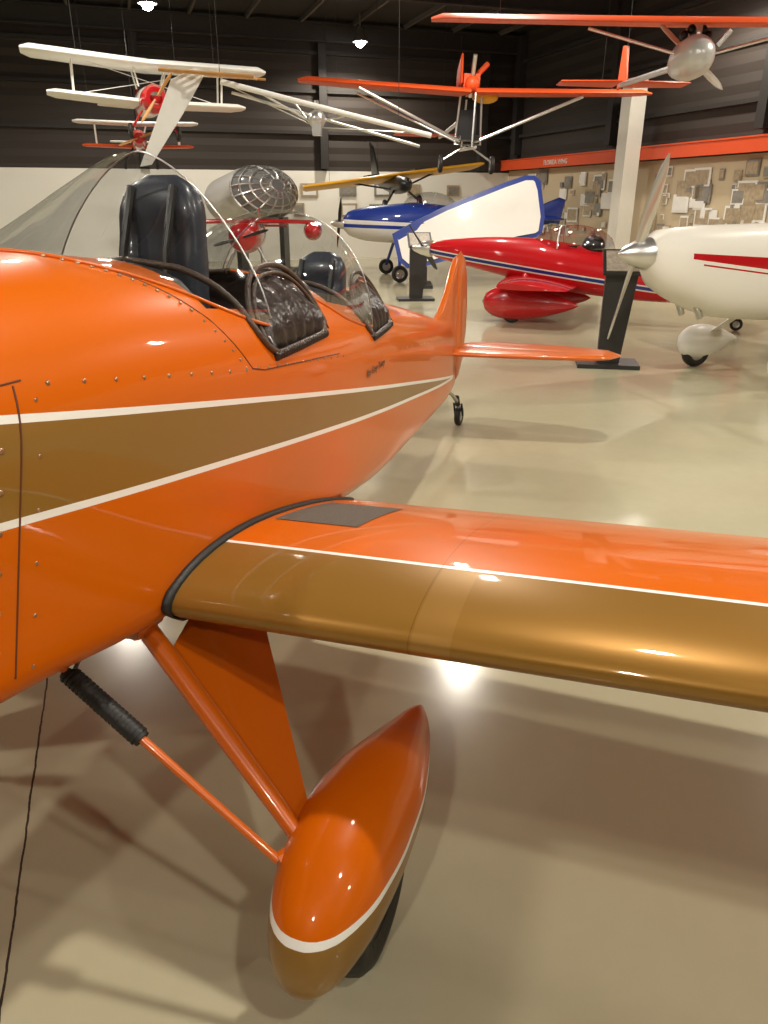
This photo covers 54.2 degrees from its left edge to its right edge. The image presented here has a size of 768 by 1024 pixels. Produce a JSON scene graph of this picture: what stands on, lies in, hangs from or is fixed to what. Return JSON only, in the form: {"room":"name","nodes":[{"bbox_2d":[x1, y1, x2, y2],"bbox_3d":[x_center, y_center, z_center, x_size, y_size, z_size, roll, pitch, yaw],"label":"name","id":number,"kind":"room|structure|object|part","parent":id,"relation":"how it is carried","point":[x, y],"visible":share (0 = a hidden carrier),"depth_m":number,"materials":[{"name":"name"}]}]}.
{"room":"aviation museum","nodes":[
{"label":"aviation museum","id":0,"kind":"room"},
{"bbox_2d":[0,23,515,261],"bbox_3d":[-9.523,-9.201,18.591,28.000,5.900,0.200,-7,24,-17],"label":"wall","id":1,"kind":"structure","parent":0,"point":[36,163],"depth_m":19.94,"materials":[{"name":"paint"}]},
{"bbox_2d":[294,183,459,216],"bbox_3d":[-0.498,-9.011,21.749,6.310,0.971,0.037,-7,24,-17],"label":"framed photo collection","id":2,"kind":"object","parent":1,"relation":"attached to","point":[452,190],"visible":0.43,"depth_m":21.63,"materials":[{"name":"brown"}]},
{"bbox_2d":[0,0,767,170],"bbox_3d":[-3.840,-3.659,2.284,28.000,3.400,36.000,-7,24,-17],"label":"framing","id":3,"kind":"object","parent":1,"relation":"attached to","point":[611,124],"visible":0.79,"depth_m":19.11,"materials":[{"name":"metal"}]},
{"bbox_2d":[22,0,558,35],"bbox_3d":[-3.840,-5.367,1.573,28.000,0.100,36.000,-7,24,-17],"label":"ceiling","id":4,"kind":"structure","parent":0,"point":[347,11],"depth_m":18.45,"materials":[{"name":"metal"}]},
{"bbox_2d":[0,0,618,54],"bbox_3d":[-4.060,-5.299,2.321,28.001,0.440,33.760,-7,24,-17],"label":"ceiling","id":5,"kind":"structure","parent":0,"point":[11,11],"depth_m":18.41,"materials":[{"name":"metal"}]},
{"bbox_2d":[72,0,197,169],"bbox_3d":[-5.171,-8.959,15.255,2.418,3.682,2.489,-7,24,-17],"label":"airplane","id":6,"kind":"object","parent":5,"relation":"hanging from","point":[139,140],"visible":0.83,"depth_m":14.99,"materials":[{"name":"red paint"}]},
{"bbox_3d":[-4.996,-7.229,14.643,0.390,0.155,0.043,-7,24,-17],"label":"propeller blade","id":7,"kind":"part","parent":6,"relation":"part of","materials":[{"name":"brown wood"}]},
{"bbox_2d":[19,0,265,141],"bbox_3d":[-3.785,-7.900,12.321,3.636,3.382,3.152,-1,23,-3],"label":"airplane","id":8,"kind":"object","parent":5,"relation":"hanging from","point":[147,102],"visible":0.94,"depth_m":11.74,"materials":[{"name":"white paint"}]},
{"bbox_3d":[-3.933,-6.217,11.916,0.034,0.322,0.285,16,28,34],"label":"gear leg","id":9,"kind":"part","parent":8,"relation":"part of","materials":[{"name":"red paint"}]},
{"bbox_3d":[-3.583,-6.109,11.421,0.249,0.344,0.049,-7,23,-21],"label":"propeller blade","id":10,"kind":"part","parent":8,"relation":"part of","materials":[{"name":"brown wood"}]},
{"bbox_3d":[-3.328,-6.490,11.373,0.249,0.344,0.049,-7,23,-21],"label":"propeller blade","id":11,"kind":"part","parent":8,"relation":"part of","materials":[{"name":"brown wood"}]},
{"bbox_2d":[137,0,156,10],"bbox_3d":[-4.800,-10.532,15.113,0.400,0.730,0.400,0,23,0],"label":"ceiling lamp","id":12,"kind":"object","parent":5,"relation":"hanging from","point":[147,5],"depth_m":15.15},
{"bbox_2d":[0,0,546,35],"bbox_3d":[-3.935,-5.253,1.586,26.660,0.110,36.000,-7,24,-17],"label":"ceiling purlins","id":13,"kind":"structure","parent":5,"relation":"attached to","point":[381,3],"depth_m":18.41,"materials":[{"name":"metal"}]},
{"bbox_2d":[140,0,431,165],"bbox_3d":[-1.327,-6.550,9.686,3.922,3.850,0.975,-5,23,-13],"label":"airplane","id":14,"kind":"object","parent":5,"relation":"hanging from","point":[181,89],"visible":1,"depth_m":9.72,"materials":[{"name":"white fabric"}]},
{"bbox_3d":[-2.747,-5.114,9.722,0.972,1.170,0.205,-12,25,-27],"label":"swept wing panel","id":15,"kind":"part","parent":14,"relation":"part of","materials":[{"name":"white fabric"}]},
{"bbox_2d":[352,13,367,47],"bbox_3d":[-0.600,-12.069,18.806,0.400,0.730,0.400,0,23,0],"label":"ceiling lamp","id":16,"kind":"object","parent":5,"relation":"hanging from","point":[359,38],"depth_m":18.74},
{"bbox_2d":[302,9,483,204],"bbox_3d":[0.350,-9.211,16.930,3.765,4.505,3.720,9,24,21],"label":"airplane","id":17,"kind":"object","parent":5,"relation":"hanging from","point":[398,182],"visible":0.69,"depth_m":16.86,"materials":[{"name":"paint"}]},
{"bbox_3d":[0.124,-7.026,16.799,0.283,0.340,0.049,-16,27,-33],"label":"gear leg","id":18,"kind":"part","parent":17,"relation":"part of","materials":[{"name":"black paint"}]},
{"bbox_3d":[0.648,-7.130,16.877,0.340,0.285,0.050,3,23,6],"label":"gear leg","id":19,"kind":"part","parent":17,"relation":"part of","materials":[{"name":"black paint"}]},
{"bbox_2d":[298,5,651,173],"bbox_3d":[1.659,-8.991,15.384,6.720,3.845,5.101,0,23,-4],"label":"aircraft","id":20,"kind":"object","parent":5,"relation":"hanging from","point":[466,121],"visible":1,"depth_m":14.06,"materials":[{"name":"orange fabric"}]},
{"bbox_3d":[-0.026,-8.023,14.167,3.174,0.245,1.350,0,23,-4],"label":"wing panel","id":21,"kind":"part","parent":20,"relation":"part of","materials":[{"name":"red fabric"}]},
{"bbox_3d":[1.591,-7.579,14.178,0.908,1.796,1.617,10,25,22],"label":"pilot frame","id":22,"kind":"part","parent":20,"relation":"part of","materials":[{"name":"metal"}]},
{"bbox_3d":[1.607,-7.351,14.250,0.360,0.540,0.460,0,23,-4],"label":"pilot seat","id":23,"kind":"part","parent":20,"relation":"part of","materials":[{"name":"black paint"}]},
{"bbox_3d":[1.911,-7.850,14.195,0.512,0.224,0.312,0,23,-4],"label":"engine tank","id":24,"kind":"part","parent":20,"relation":"part of","materials":[{"name":"yellow paint"}]},
{"bbox_3d":[3.365,-8.044,14.441,3.480,0.160,1.299,-2,23,-5],"label":"wing panel","id":25,"kind":"part","parent":20,"relation":"part of","materials":[{"name":"red fabric"}]},
{"bbox_2d":[431,0,767,90],"bbox_3d":[3.423,-6.545,8.677,5.670,3.162,3.730,2,23,2],"label":"aircraft","id":26,"kind":"object","parent":5,"relation":"hanging from","point":[691,58],"visible":1,"depth_m":7.69,"materials":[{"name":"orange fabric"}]},
{"bbox_3d":[3.141,-5.112,8.112,0.378,0.302,0.060,2,23,2],"label":"propeller blade","id":27,"kind":"part","parent":26,"relation":"part of","materials":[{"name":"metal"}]},
{"bbox_3d":[3.549,-4.801,8.219,0.378,0.302,0.060,2,23,2],"label":"propeller blade","id":28,"kind":"part","parent":26,"relation":"part of","materials":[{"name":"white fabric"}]},
{"bbox_2d":[0,257,767,1023],"bbox_3d":[-3.840,0.219,3.898,28.000,0.200,36.000,-7,24,-17],"label":"floor","id":29,"kind":"structure","parent":0,"point":[581,853],"depth_m":2.17,"materials":[{"name":"concrete"}]},
{"bbox_2d":[204,165,298,273],"bbox_3d":[-2.827,-6.731,17.316,2.013,2.320,2.022,-21,30,-40],"label":"glazed bomber nose section","id":30,"kind":"object","parent":29,"relation":"on","point":[245,189],"visible":0.9,"depth_m":16.45,"materials":[{"name":"grey"}]},
{"bbox_2d":[206,207,321,267],"bbox_3d":[-2.543,-5.118,14.572,2.740,1.450,3.558,-1,23,-3],"label":"airplane","id":31,"kind":"object","parent":29,"relation":"on","point":[252,239],"visible":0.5,"depth_m":13.35,"materials":[{"name":"paint"}]},
{"bbox_3d":[-2.710,-4.636,12.864,0.450,0.146,0.055,-1,23,-3],"label":"propeller blade","id":32,"kind":"part","parent":31,"relation":"part of","materials":[{"name":"black paint"}]},
{"bbox_3d":[-2.842,-4.531,13.746,0.369,0.628,0.060,-9,24,-20],"label":"gear leg","id":33,"kind":"part","parent":31,"relation":"part of","materials":[{"name":"metal"}]},
{"bbox_3d":[-2.193,-4.764,12.840,0.450,0.146,0.055,-1,23,-3],"label":"propeller blade","id":34,"kind":"part","parent":31,"relation":"part of","materials":[{"name":"black paint"}]},
{"bbox_3d":[-2.143,-4.545,13.780,0.369,0.628,0.060,6,23,14],"label":"gear leg","id":35,"kind":"part","parent":31,"relation":"part of","materials":[{"name":"metal"}]},
{"bbox_3d":[-1.307,-5.193,13.829,0.340,0.340,1.200,-1,23,-3],"label":"tip tank","id":36,"kind":"part","parent":31,"relation":"part of","materials":[{"name":"red metal"}]},
{"bbox_2d":[0,150,767,1000],"bbox_3d":[-0.881,-0.480,2.672,5.927,2.032,5.816,-6,23,-15],"label":"airplane","id":37,"kind":"object","parent":29,"relation":"on","point":[182,439],"visible":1,"depth_m":1.61,"materials":[{"name":"metal"}]},
{"bbox_3d":[-0.533,-0.518,1.786,0.660,0.229,0.102,-17,28,-35],"label":"windscreen rail","id":38,"kind":"part","parent":37,"relation":"part of","materials":[{"name":"orange metal"}]},
{"bbox_3d":[-0.735,-0.545,1.933,0.540,0.200,0.050,8,24,18],"label":"instrument panel","id":39,"kind":"part","parent":37,"relation":"part of","materials":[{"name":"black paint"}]},
{"bbox_3d":[-0.654,-0.572,2.227,0.338,0.785,0.204,8,24,18],"label":"seat","id":40,"kind":"part","parent":37,"relation":"part of","materials":[{"name":"leather"}]},
{"bbox_3d":[-0.456,0.524,1.577,0.542,0.326,0.019,10,25,23],"label":"gear rod","id":41,"kind":"part","parent":37,"relation":"part of","materials":[{"name":"orange paint"}]},
{"bbox_3d":[-0.366,0.477,1.659,0.514,0.347,0.049,18,29,37],"label":"gear leg","id":42,"kind":"part","parent":37,"relation":"part of","materials":[{"name":"orange paint"}]},
{"bbox_3d":[-0.454,-0.758,2.679,0.440,0.200,0.050,8,24,18],"label":"instrument panel","id":43,"kind":"part","parent":37,"relation":"part of","materials":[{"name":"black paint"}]},
{"bbox_3d":[-0.293,-0.620,2.186,0.130,0.204,0.496,8,24,18],"label":"arch frame","id":44,"kind":"part","parent":37,"relation":"part of","materials":[{"name":"brown leather"}]},
{"bbox_2d":[251,275,328,354],"bbox_3d":[-0.290,-0.593,2.190,0.123,0.181,0.449,6,23,13],"label":"windshield","id":45,"kind":"object","parent":37,"relation":"attached to","point":[289,316],"depth_m":2.15},
{"bbox_3d":[-0.222,-0.719,2.575,0.612,0.247,0.141,-20,30,-39],"label":"windscreen rail","id":46,"kind":"part","parent":37,"relation":"part of","materials":[{"name":"orange paint"}]},
{"bbox_3d":[-0.279,-0.795,3.185,0.268,0.580,0.204,8,24,18],"label":"seat","id":47,"kind":"part","parent":37,"relation":"part of","materials":[{"name":"leather"}]},
{"bbox_3d":[-0.071,-0.845,2.963,0.107,0.204,0.452,4,23,11],"label":"arch frame","id":48,"kind":"part","parent":37,"relation":"part of","materials":[{"name":"brown leather"}]},
{"bbox_2d":[355,280,390,336],"bbox_3d":[-0.060,-0.818,2.966,0.120,0.181,0.409,4,23,9],"label":"windshield","id":49,"kind":"object","parent":37,"relation":"attached to","point":[368,302],"depth_m":2.92},
{"bbox_3d":[1.064,0.195,1.688,3.130,0.344,1.120,8,24,18],"label":"wing panel","id":50,"kind":"part","parent":37,"relation":"part of","materials":[{"name":"orange metal"}]},
{"bbox_2d":[396,232,434,301],"bbox_3d":[0.540,-4.178,12.774,0.620,1.096,0.423,-2,23,-5],"label":"stand","id":51,"kind":"object","parent":29,"relation":"on","point":[417,262],"visible":0.8,"depth_m":12.71,"materials":[{"name":"black metal"}]},
{"bbox_3d":[0.594,-4.112,12.754,0.320,0.910,0.100,-2,23,-5],"label":"post","id":52,"kind":"part","parent":51,"relation":"part of","materials":[{"name":"black metal"}]},
{"bbox_3d":[0.597,-4.561,12.532,0.340,0.179,0.226,-2,23,-5],"label":"text plate","id":53,"kind":"part","parent":51,"relation":"part of","materials":[{"name":"beige paper"}]},
{"bbox_3d":[0.596,-4.552,12.549,0.400,0.233,0.286,-2,23,-5],"label":"panel","id":54,"kind":"part","parent":51,"relation":"part of","materials":[{"name":"beige paper"}]},
{"bbox_2d":[330,192,565,282],"bbox_3d":[1.447,-6.070,16.461,5.240,1.756,2.120,-3,23,-7],"label":"airplane","id":55,"kind":"object","parent":29,"relation":"on","point":[378,223],"visible":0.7,"depth_m":15.90,"materials":[{"name":"metal"}]},
{"bbox_3d":[-1.003,-6.050,16.442,0.069,0.508,0.599,-3,23,-7],"label":"propeller blade","id":56,"kind":"part","parent":55,"relation":"part of","materials":[{"name":"black paint"}]},
{"bbox_3d":[-0.915,-6.296,15.662,0.069,0.508,0.599,-3,23,-7],"label":"propeller blade","id":57,"kind":"part","parent":55,"relation":"part of","materials":[{"name":"black paint"}]},
{"bbox_3d":[0.152,-5.917,17.012,0.069,0.702,0.801,-6,23,-14],"label":"gear leg","id":58,"kind":"part","parent":55,"relation":"part of","materials":[{"name":"blue paint"}]},
{"bbox_2d":[392,175,544,288],"bbox_3d":[1.630,-5.455,14.627,2.940,2.030,0.900,0,23,0],"label":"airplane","id":59,"kind":"object","parent":29,"relation":"on","point":[515,207],"visible":0.59,"depth_m":14.48,"materials":[{"name":"white paint"}]},
{"bbox_2d":[409,224,742,330],"bbox_3d":[2.774,-3.495,10.887,4.780,1.286,2.950,10,24,22],"label":"airplane","id":60,"kind":"object","parent":29,"relation":"on","point":[543,278],"visible":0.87,"depth_m":10.35,"materials":[{"name":"metal"}]},
{"bbox_3d":[0.470,-4.000,10.891,0.060,0.351,0.584,10,24,22],"label":"propeller blade","id":61,"kind":"part","parent":60,"relation":"part of","materials":[{"name":"black paint"}]},
{"bbox_3d":[0.723,-3.895,11.563,0.060,0.351,0.584,10,24,22],"label":"propeller blade","id":62,"kind":"part","parent":60,"relation":"part of","materials":[{"name":"black paint"}]},
{"bbox_3d":[2.444,-3.485,11.048,1.100,0.174,2.950,10,24,22],"label":"wing panel","id":63,"kind":"part","parent":60,"relation":"part of","materials":[{"name":"red paint"}]},
{"bbox_2d":[575,249,640,369],"bbox_3d":[2.330,-2.068,7.640,0.620,1.146,0.423,4,23,9],"label":"stand","id":64,"kind":"object","parent":29,"relation":"on","point":[615,270],"visible":0.76,"depth_m":7.55,"materials":[{"name":"black metal"}]},
{"bbox_3d":[2.371,-1.997,7.609,0.320,0.960,0.100,4,23,9],"label":"post","id":65,"kind":"part","parent":64,"relation":"part of","materials":[{"name":"black metal"}]},
{"bbox_3d":[2.367,-2.461,7.395,0.400,0.233,0.286,4,23,9],"label":"panel","id":66,"kind":"part","parent":64,"relation":"part of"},
{"bbox_3d":[2.365,-2.470,7.378,0.340,0.179,0.226,4,23,9],"label":"text plate","id":67,"kind":"part","parent":64,"relation":"part of","materials":[{"name":"beige paper"}]},
{"bbox_2d":[607,153,767,372],"bbox_3d":[4.880,-2.331,7.237,3.935,1.942,4.763,16,27,33],"label":"airplane","id":68,"kind":"object","parent":29,"relation":"on","point":[717,271],"visible":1,"depth_m":6.47,"materials":[{"name":"metal"}]},
{"bbox_3d":[2.132,-1.907,6.744,0.073,0.742,0.292,-7,24,-16],"label":"propeller blade","id":69,"kind":"part","parent":68,"relation":"part of","materials":[{"name":"metal"}]},
{"bbox_3d":[2.215,-2.546,6.191,0.073,0.742,0.292,-7,24,-16],"label":"propeller blade","id":70,"kind":"part","parent":68,"relation":"part of","materials":[{"name":"metal"}]},
{"bbox_3d":[3.563,-1.966,7.509,0.536,0.420,0.169,15,27,32],"label":"gear leg","id":71,"kind":"part","parent":68,"relation":"part of","materials":[{"name":"white paint"}]},
{"bbox_2d":[500,134,767,170],"bbox_3d":[6.788,-6.814,13.905,0.300,0.275,20.000,-7,24,-17],"label":"beam","id":72,"kind":"structure","parent":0,"point":[752,143],"depth_m":15.88,"materials":[{"name":"orange metal"}]},
{"bbox_2d":[544,158,566,164],"bbox_3d":[4.522,-9.257,19.825,0.007,0.119,1.190,-7,24,-17],"label":"lettering","id":73,"kind":"object","parent":72,"relation":"attached to","point":[561,160],"visible":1,"depth_m":19.88,"materials":[{"name":"white paint"}]},
{"bbox_2d":[509,0,767,248],"bbox_3d":[9.547,-4.298,6.813,0.200,5.900,36.000,-7,24,-17],"label":"wall","id":74,"kind":"structure","parent":0,"point":[739,71],"depth_m":16.57,"materials":[{"name":"paint"}]},
{"bbox_2d":[606,77,648,248],"bbox_3d":[5.429,-7.472,16.909,0.460,4.000,0.440,-7,24,-17],"label":"wall column","id":75,"kind":"structure","parent":74,"relation":"attached to","point":[632,112],"depth_m":16.71,"materials":[{"name":"white paint"}]},
{"bbox_2d":[528,159,767,235],"bbox_3d":[6.464,-6.357,15.562,0.051,1.744,15.681,-7,24,-17],"label":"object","id":76,"kind":"object","parent":74,"relation":"attached to","point":[749,199],"visible":0.66,"depth_m":15.50,"materials":[{"name":"brown"}]}
]}

